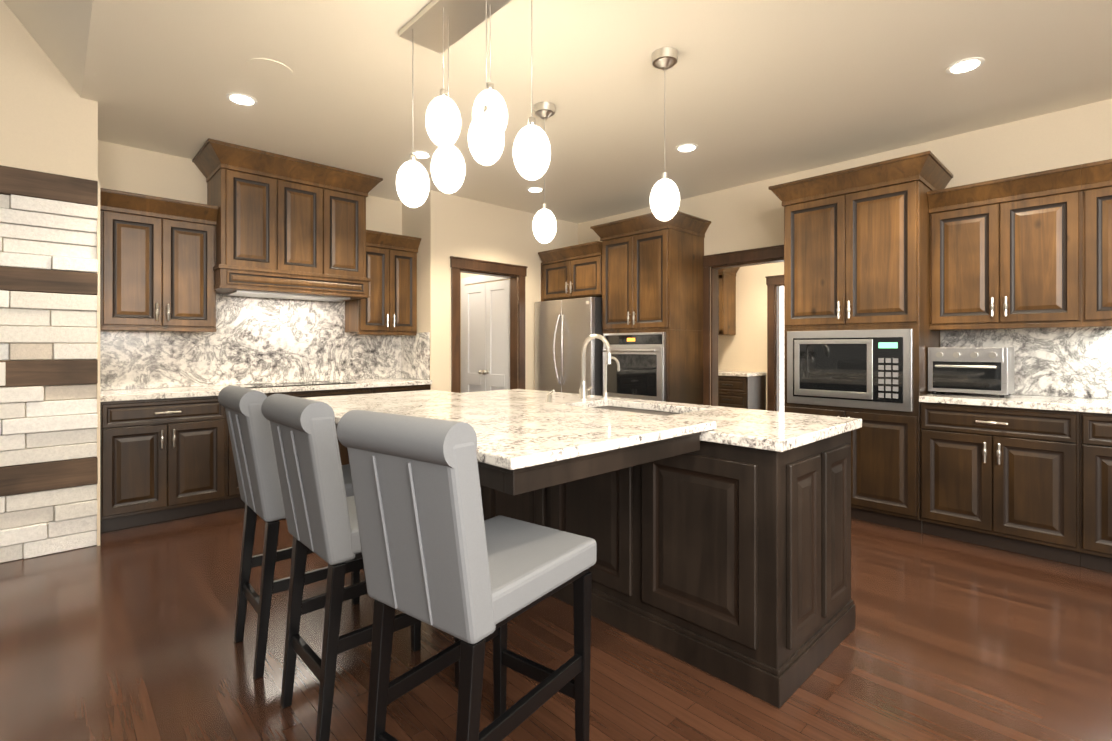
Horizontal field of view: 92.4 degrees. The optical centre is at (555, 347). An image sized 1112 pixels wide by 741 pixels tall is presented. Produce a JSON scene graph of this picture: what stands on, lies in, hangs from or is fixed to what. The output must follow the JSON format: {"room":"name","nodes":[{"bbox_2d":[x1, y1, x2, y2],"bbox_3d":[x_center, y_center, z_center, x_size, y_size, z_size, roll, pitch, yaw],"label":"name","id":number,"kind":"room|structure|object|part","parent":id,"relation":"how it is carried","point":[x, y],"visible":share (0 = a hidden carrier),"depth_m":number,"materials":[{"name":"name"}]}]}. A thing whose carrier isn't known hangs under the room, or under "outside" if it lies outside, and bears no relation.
{"room":"kitchen","nodes":[
{"label":"kitchen","id":0,"kind":"room"},
{"bbox_2d":[3,0,92,96],"bbox_3d":[-2.082,-3.461,0.385,2.770,3.820,10.700,0,0,-43],"label":"ceiling","id":1,"kind":"structure","parent":0,"point":[58,30],"depth_m":2.90,"materials":[{"name":"paint"}]},
{"bbox_2d":[0,194,97,562],"bbox_3d":[-4.569,-2.050,2.484,3.650,6.600,0.930,0,0,-43],"label":"stone wall","id":2,"kind":"structure","parent":0,"point":[53,353],"depth_m":3.25,"materials":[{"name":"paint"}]},
{"bbox_2d":[0,362,5,385],"bbox_3d":[-3.239,0.152,3.013,0.180,0.135,0.014,0,0,-43],"label":"switch plate","id":3,"kind":"object","parent":2,"relation":"attached to","point":[2,373],"visible":1,"depth_m":3.07,"materials":[{"name":"white plastic"}]},
{"bbox_2d":[0,165,97,496],"bbox_3d":[-4.229,-0.096,2.124,3.649,1.906,0.057,0,0,-43],"label":"wood planks","id":4,"kind":"object","parent":2,"relation":"attached to","point":[30,478],"depth_m":3.20,"materials":[{"name":"brown wood"}]},
{"bbox_2d":[96,181,99,545],"bbox_3d":[-3.168,0.100,3.663,0.016,2.300,0.825,0,0,-43],"label":"trim","id":5,"kind":"structure","parent":2,"relation":"attached to","point":[98,384],"depth_m":3.36,"materials":[{"name":"paint"}]},
{"bbox_2d":[0,0,97,180],"bbox_3d":[-4.232,-3.200,2.129,3.650,4.300,0.050,0,0,-43],"label":"wall","id":6,"kind":"structure","parent":0,"point":[48,119],"depth_m":3.18,"materials":[{"name":"paint"}]},
{"bbox_2d":[98,140,401,389],"bbox_3d":[-2.603,-0.149,4.878,2.500,2.800,0.160,0,0,-43],"label":"wall","id":7,"kind":"structure","parent":0,"point":[134,170],"depth_m":4.26,"materials":[{"name":"paint"}]},
{"bbox_2d":[100,190,163,329],"bbox_3d":[-3.178,-0.615,3.980,0.347,0.931,0.347,0,0,-43],"label":"upper cabinet","id":8,"kind":"object","parent":7,"relation":"attached to","point":[131,227],"depth_m":3.85,"materials":[{"name":"brown wood"}]},
{"bbox_2d":[164,202,219,329],"bbox_3d":[-2.926,-0.615,4.219,0.348,0.931,0.347,0,0,-43],"label":"upper cabinet","id":9,"kind":"object","parent":7,"relation":"attached to","point":[191,280],"depth_m":4.09,"materials":[{"name":"brown wood"}]},
{"bbox_2d":[204,146,371,285],"bbox_3d":[-2.315,-1.067,4.662,1.149,0.914,0.544,0,0,-43],"label":"upper cabinet","id":10,"kind":"object","parent":7,"relation":"attached to","point":[267,274],"depth_m":4.41,"materials":[{"name":"brown wood"}]},
{"bbox_2d":[344,234,391,333],"bbox_3d":[-1.855,-0.614,5.234,0.305,0.931,0.347,0,0,-43],"label":"upper cabinet","id":11,"kind":"object","parent":7,"relation":"attached to","point":[367,305],"depth_m":5.13,"materials":[{"name":"brown wood"}]},
{"bbox_2d":[392,234,419,333],"bbox_3d":[-1.634,-0.614,5.444,0.305,0.931,0.347,0,0,-43],"label":"upper cabinet","id":12,"kind":"object","parent":7,"relation":"attached to","point":[404,250],"depth_m":5.32,"materials":[{"name":"brown wood"}]},
{"bbox_2d":[402,190,458,391],"bbox_3d":[-1.373,-0.149,5.638,0.330,2.800,0.750,0,0,-43],"label":"wall pier","id":13,"kind":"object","parent":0,"point":[432,221],"visible":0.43,"depth_m":5.34,"materials":[{"name":"paint"}]},
{"bbox_2d":[460,273,509,392],"bbox_3d":[-1.030,-0.149,6.838,0.120,2.800,1.780,0,0,-43],"label":"wall","id":14,"kind":"structure","parent":0,"point":[464,275],"depth_m":6.98,"materials":[{"name":"paint"}]},
{"bbox_2d":[461,275,507,392],"bbox_3d":[-0.846,0.176,6.543,0.017,2.150,1.120,0,0,-43],"label":"trim","id":15,"kind":"structure","parent":14,"relation":"attached to","point":[474,279],"depth_m":6.90,"materials":[{"name":"white wood"}]},
{"bbox_2d":[468,373,504,387],"bbox_3d":[-0.860,0.396,6.530,0.014,0.150,0.760,0,0,-43],"label":"rail","id":16,"kind":"object","parent":14,"relation":"attached to","point":[497,380],"visible":0.98,"depth_m":6.43,"materials":[{"name":"white"}]},
{"bbox_2d":[464,279,509,392],"bbox_3d":[-0.880,0.226,6.511,0.089,2.030,0.940,0,0,-43],"label":"closet doors","id":17,"kind":"structure","parent":14,"relation":"in","point":[486,330],"depth_m":6.50,"materials":[{"name":"white wood"}]},
{"bbox_3d":[-0.888,0.301,6.503,0.067,0.052,0.142,0,0,-43],"label":"knob","id":18,"kind":"part","parent":17,"relation":"part of","materials":[{"name":"silver metal"}]},
{"bbox_2d":[459,197,577,389],"bbox_3d":[-0.358,-0.149,6.166,1.870,2.800,0.120,0,0,-43],"label":"wall","id":19,"kind":"structure","parent":0,"point":[488,232],"depth_m":5.99,"materials":[{"name":"paint"}]},
{"bbox_2d":[450,256,527,392],"bbox_3d":[-0.742,0.164,5.779,1.010,2.173,0.154,0,0,-43],"label":"trim","id":20,"kind":"structure","parent":19,"relation":"attached to","point":[459,266],"depth_m":5.89,"materials":[{"name":"brown wood"}]},
{"bbox_2d":[0,507,1111,740],"bbox_3d":[0.505,1.280,2.836,11.700,0.060,10.700,0,0,-43],"label":"floor","id":21,"kind":"structure","parent":0,"point":[122,635],"depth_m":2.13,"materials":[{"name":"brown wood"}]},
{"bbox_2d":[100,398,227,532],"bbox_3d":[-2.961,0.805,3.999,0.730,0.889,0.617,0,0,-43],"label":"base cabinet","id":22,"kind":"object","parent":21,"relation":"on","point":[162,459],"depth_m":3.76,"materials":[{"name":"brown wood"}]},
{"bbox_2d":[100,378,431,401],"bbox_3d":[-2.329,0.341,4.588,2.490,0.041,0.632,0,0,-43],"label":"countertop","id":23,"kind":"structure","parent":22,"relation":"on","point":[149,392],"depth_m":4.22,"materials":[{"name":"white stone"}]},
{"bbox_2d":[228,378,343,387],"bbox_3d":[-2.273,0.315,4.633,0.900,0.010,0.470,0,0,-43],"label":"cooktop","id":24,"kind":"object","parent":23,"relation":"in","point":[319,381],"depth_m":4.61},
{"bbox_2d":[218,385,363,678],"bbox_3d":[-1.068,0.706,2.303,0.615,1.088,0.414,0,0,-43],"label":"stool","id":25,"kind":"object","parent":21,"relation":"on","point":[251,438],"visible":0.5,"depth_m":2.05,"materials":[{"name":"grey leather"}]},
{"bbox_2d":[228,386,375,509],"bbox_3d":[-2.282,0.806,4.642,1.140,0.889,0.617,0,0,-43],"label":"base cabinet","id":26,"kind":"object","parent":21,"relation":"on","point":[235,501],"depth_m":4.23,"materials":[{"name":"brown wood"}]},
{"bbox_2d":[261,393,460,740],"bbox_3d":[-0.660,0.705,1.903,0.605,1.088,0.400,0,0,-43],"label":"stool","id":27,"kind":"object","parent":21,"relation":"on","point":[320,513],"visible":0.5,"depth_m":1.66,"materials":[{"name":"grey leather"}]},
{"bbox_2d":[376,386,429,392],"bbox_3d":[-1.649,0.806,5.242,0.604,0.889,0.617,0,0,-43],"label":"base cabinet","id":28,"kind":"object","parent":21,"relation":"on","point":[379,389],"depth_m":5.00,"materials":[{"name":"brown wood"}]},
{"bbox_2d":[337,410,596,740],"bbox_3d":[-0.214,0.706,1.469,0.400,1.088,0.604,0,0,37],"label":"stool","id":29,"kind":"object","parent":21,"relation":"on","point":[439,552],"visible":1,"depth_m":1.29,"materials":[{"name":"grey leather"}]},
{"bbox_2d":[535,297,602,395],"bbox_3d":[0.304,0.363,6.035,0.809,1.775,0.884,0,0,-43],"label":"fridge","id":30,"kind":"object","parent":21,"relation":"on","point":[565,329],"visible":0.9,"depth_m":5.72,"materials":[{"name":"silver metal"}]},
{"bbox_2d":[425,398,861,707],"bbox_3d":[0.254,0.805,2.984,0.831,0.890,2.380,0,0,-43],"label":"kitchen island","id":31,"kind":"object","parent":21,"relation":"on","point":[720,536],"depth_m":2.04,"materials":[{"name":"brown wood"}]},
{"bbox_2d":[421,390,861,449],"bbox_3d":[0.243,0.340,2.981,0.830,0.039,2.410,0,0,-43],"label":"island countertop","id":32,"kind":"structure","parent":31,"relation":"on","point":[730,424],"depth_m":2.34,"materials":[{"name":"white stone"}]},
{"bbox_2d":[547,334,619,401],"bbox_3d":[0.202,0.118,3.226,0.504,0.404,0.250,0,0,-43],"label":"faucet","id":33,"kind":"object","parent":32,"relation":"on","point":[583,391],"depth_m":3.31,"materials":[{"name":"silver metal"}]},
{"bbox_2d":[602,327,702,404],"bbox_3d":[0.974,0.541,5.465,0.657,1.420,0.829,0,0,-43],"label":"base cabinet","id":34,"kind":"object","parent":21,"relation":"on","point":[665,364],"depth_m":5.17,"materials":[{"name":"brown wood"}]},
{"bbox_2d":[602,332,665,401],"bbox_3d":[0.730,0.218,5.234,0.111,0.725,0.755,0,0,-43],"label":"oven","id":35,"kind":"object","parent":34,"relation":"in","point":[641,356],"depth_m":5.18,"materials":[{"name":"silver metal"}]},
{"bbox_2d":[718,267,766,409],"bbox_3d":[2.193,0.073,7.114,0.558,2.357,1.005,0,0,-43],"label":"pantry cabinets","id":36,"kind":"object","parent":21,"relation":"on","point":[742,389],"visible":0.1,"depth_m":6.86,"materials":[{"name":"brown wood"}]},
{"bbox_3d":[2.003,-0.569,7.230,0.004,0.680,0.455,0,0,-43],"label":"glass","id":37,"kind":"part","parent":36,"relation":"part of","materials":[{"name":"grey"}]},
{"bbox_2d":[718,371,766,376],"bbox_3d":[2.204,0.342,7.124,0.527,0.040,1.005,0,0,-43],"label":"countertop","id":38,"kind":"structure","parent":36,"relation":"on","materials":[{"name":"stone"}]},
{"bbox_2d":[784,323,941,532],"bbox_3d":[2.308,0.550,4.064,0.649,1.400,0.900,0,0,-43],"label":"base cabinet","id":39,"kind":"object","parent":21,"relation":"on","point":[876,374],"depth_m":3.72,"materials":[{"name":"brown wood"}]},
{"bbox_2d":[787,329,912,411],"bbox_3d":[2.087,0.153,3.854,0.041,0.555,0.830,0,0,-43],"label":"microwave","id":40,"kind":"object","parent":39,"relation":"in","point":[864,370],"depth_m":3.81,"materials":[{"name":"grey metal"}]},
{"bbox_2d":[922,403,1073,564],"bbox_3d":[2.890,0.805,3.472,0.617,0.890,0.760,0,0,-43],"label":"base cabinet","id":41,"kind":"object","parent":21,"relation":"on","point":[1002,478],"depth_m":3.23,"materials":[{"name":"brown wood"}]},
{"bbox_2d":[922,391,1111,414],"bbox_3d":[3.398,0.340,2.926,0.632,0.040,2.248,0,0,-43],"label":"countertop","id":42,"kind":"structure","parent":41,"relation":"on","point":[1027,402],"depth_m":3.25,"materials":[{"name":"white stone"}]},
{"bbox_2d":[928,347,1014,397],"bbox_3d":[2.795,0.159,3.602,0.383,0.320,0.420,0,0,-43],"label":"toaster oven","id":43,"kind":"object","parent":42,"relation":"on","point":[984,370],"visible":1,"depth_m":3.48,"materials":[{"name":"silver metal"}]},
{"bbox_3d":[2.805,0.207,3.611,0.318,0.225,0.384,0,0,-43],"label":"glass","id":44,"kind":"part","parent":43,"relation":"part of","materials":[{"name":"black glass"}]},
{"bbox_2d":[1074,411,1111,572],"bbox_3d":[3.414,0.805,2.920,0.617,0.890,0.761,0,0,-43],"label":"base cabinet","id":45,"kind":"object","parent":21,"relation":"on","point":[1092,433],"depth_m":2.95,"materials":[{"name":"brown wood"}]},
{"bbox_2d":[81,0,1111,223],"bbox_3d":[1.837,-1.590,4.099,8.030,0.080,10.700,0,0,-43],"label":"ceiling","id":46,"kind":"structure","parent":0,"point":[758,90],"depth_m":3.11,"materials":[{"name":"paint"}]},
{"bbox_2d":[226,92,257,105],"bbox_3d":[-1.958,-1.545,3.327,0.170,0.009,0.170,0,0,-43],"label":"recessed light","id":47,"kind":"object","parent":46,"relation":"in","point":[241,99],"visible":1,"depth_m":3.31,"materials":[{"name":"white plastic"}]},
{"bbox_2d":[246,58,292,79],"bbox_3d":[-1.592,-1.548,2.970,0.230,0.005,0.230,0,0,-43],"label":"ceiling speaker","id":48,"kind":"object","parent":46,"relation":"attached to","point":[268,68],"visible":1,"depth_m":2.96,"materials":[{"name":"paint"}]},
{"bbox_2d":[410,150,431,158],"bbox_3d":[-1.084,-1.545,4.279,0.170,0.009,0.170,0,0,-43],"label":"recessed light","id":49,"kind":"object","parent":46,"relation":"in","point":[422,154],"visible":0.75,"depth_m":4.26,"materials":[{"name":"white plastic"}]},
{"bbox_2d":[396,0,550,207],"bbox_3d":[-0.319,-1.110,2.304,1.072,0.880,0.296,0,0,43],"label":"pendant light fixture","id":50,"kind":"object","parent":46,"relation":"hanging from","point":[439,26],"visible":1,"depth_m":2.37,"materials":[{"name":"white glass"}]},
{"bbox_2d":[527,187,543,191],"bbox_3d":[-0.203,-1.545,5.225,0.170,0.009,0.170,0,0,-43],"label":"recessed light","id":51,"kind":"object","parent":46,"relation":"in","point":[534,189],"visible":0.96,"depth_m":5.20,"materials":[{"name":"white plastic"}]},
{"bbox_2d":[533,102,556,242],"bbox_3d":[-0.073,-1.109,3.432,0.156,0.880,0.156,0,0,-43],"label":"pendant light","id":52,"kind":"object","parent":46,"relation":"hanging from","point":[544,225],"visible":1,"depth_m":3.38,"materials":[{"name":"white glass"}]},
{"bbox_3d":[-0.073,-0.780,3.432,0.156,0.222,0.156,0,0,-43],"label":"globe","id":53,"kind":"part","parent":52,"relation":"part of","materials":[{"name":"white glass"}]},
{"bbox_2d":[650,47,679,220],"bbox_3d":[0.575,-1.110,2.820,0.156,0.880,0.156,0,0,-43],"label":"pendant light","id":54,"kind":"object","parent":46,"relation":"hanging from","point":[664,200],"visible":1,"depth_m":2.77,"materials":[{"name":"white glass"}]},
{"bbox_3d":[0.575,-0.780,2.820,0.156,0.222,0.156,0,0,-43],"label":"globe","id":55,"kind":"part","parent":54,"relation":"part of","materials":[{"name":"white glass"}]},
{"bbox_2d":[676,143,697,151],"bbox_3d":[1.013,-1.545,4.132,0.170,0.009,0.170,0,0,-43],"label":"recessed light","id":56,"kind":"object","parent":46,"relation":"in","point":[688,147],"visible":1,"depth_m":4.11,"materials":[{"name":"white plastic"}]},
{"bbox_2d":[946,57,984,73],"bbox_3d":[2.248,-1.546,2.932,0.170,0.009,0.170,0,0,-43],"label":"recessed light","id":57,"kind":"object","parent":46,"relation":"in","point":[965,65],"visible":1,"depth_m":2.92,"materials":[{"name":"white plastic"}]},
{"bbox_2d":[718,262,783,409],"bbox_3d":[2.773,-0.149,6.984,0.100,2.800,2.000,0,0,-43],"label":"wall","id":58,"kind":"structure","parent":0,"point":[744,348],"depth_m":7.11,"materials":[{"name":"paint"}]},
{"bbox_2d":[765,275,783,411],"bbox_3d":[3.146,0.165,6.566,0.134,2.173,1.110,0,0,-43],"label":"door frame","id":59,"kind":"structure","parent":58,"relation":"attached to","point":[773,346],"depth_m":6.88,"materials":[{"name":"brown wood"}]},
{"bbox_2d":[780,286,783,411],"bbox_3d":[4.133,-0.148,7.585,0.100,2.800,3.600,0,0,-43],"label":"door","id":60,"kind":"structure","parent":0,"point":[781,348],"depth_m":8.21,"materials":[{"name":"white"}]},
{"bbox_2d":[578,99,1111,405],"bbox_3d":[3.174,-0.150,3.713,0.120,2.800,8.300,0,0,-43],"label":"wall","id":61,"kind":"structure","parent":0,"point":[1079,135],"depth_m":3.87,"materials":[{"name":"paint"}]},
{"bbox_2d":[542,247,569,300],"bbox_3d":[0.227,-0.814,6.275,0.627,0.530,0.458,0,0,-43],"label":"upper cabinet","id":62,"kind":"object","parent":61,"relation":"attached to","point":[555,264],"depth_m":6.05,"materials":[{"name":"brown wood"}]},
{"bbox_2d":[570,243,597,298],"bbox_3d":[0.542,-0.814,5.942,0.627,0.530,0.458,0,0,-43],"label":"upper cabinet","id":63,"kind":"object","parent":61,"relation":"attached to","point":[583,260],"depth_m":5.74,"materials":[{"name":"brown wood"}]},
{"bbox_2d":[598,215,705,330],"bbox_3d":[0.980,-0.704,5.471,0.641,1.070,0.829,0,0,-43],"label":"upper cabinet","id":64,"kind":"object","parent":61,"relation":"attached to","point":[650,269],"depth_m":5.21,"materials":[{"name":"brown wood"}]},
{"bbox_2d":[703,245,783,405],"bbox_3d":[1.889,0.164,5.044,0.154,2.173,1.130,0,0,-43],"label":"trim","id":65,"kind":"structure","parent":61,"relation":"attached to","point":[772,254],"depth_m":5.33,"materials":[{"name":"brown wood"}]},
{"bbox_2d":[782,175,841,326],"bbox_3d":[2.161,-0.695,4.235,0.627,1.090,0.450,0,0,-43],"label":"upper cabinet","id":66,"kind":"object","parent":61,"relation":"attached to","point":[812,210],"depth_m":4.01,"materials":[{"name":"brown wood"}]},
{"bbox_2d":[842,155,941,322],"bbox_3d":[2.471,-0.695,3.908,0.627,1.090,0.450,0,0,-43],"label":"upper cabinet","id":67,"kind":"object","parent":61,"relation":"attached to","point":[895,269],"depth_m":3.67,"materials":[{"name":"brown wood"}]},
{"bbox_2d":[930,183,993,330],"bbox_3d":[2.859,-0.600,3.702,0.347,0.900,0.379,0,0,-43],"label":"upper cabinet","id":68,"kind":"object","parent":61,"relation":"attached to","point":[962,220],"depth_m":3.58,"materials":[{"name":"brown wood"}]},
{"bbox_2d":[994,167,1077,326],"bbox_3d":[3.120,-0.600,3.427,0.347,0.900,0.379,0,0,-43],"label":"upper cabinet","id":69,"kind":"object","parent":61,"relation":"attached to","point":[1036,217],"depth_m":3.31,"materials":[{"name":"brown wood"}]},
{"bbox_2d":[1078,163,1111,326],"bbox_3d":[3.381,-0.600,3.152,0.347,0.900,0.381,0,0,-43],"label":"upper cabinet","id":70,"kind":"object","parent":61,"relation":"attached to","point":[1094,183],"depth_m":3.13,"materials":[{"name":"brown wood"}]}
]}

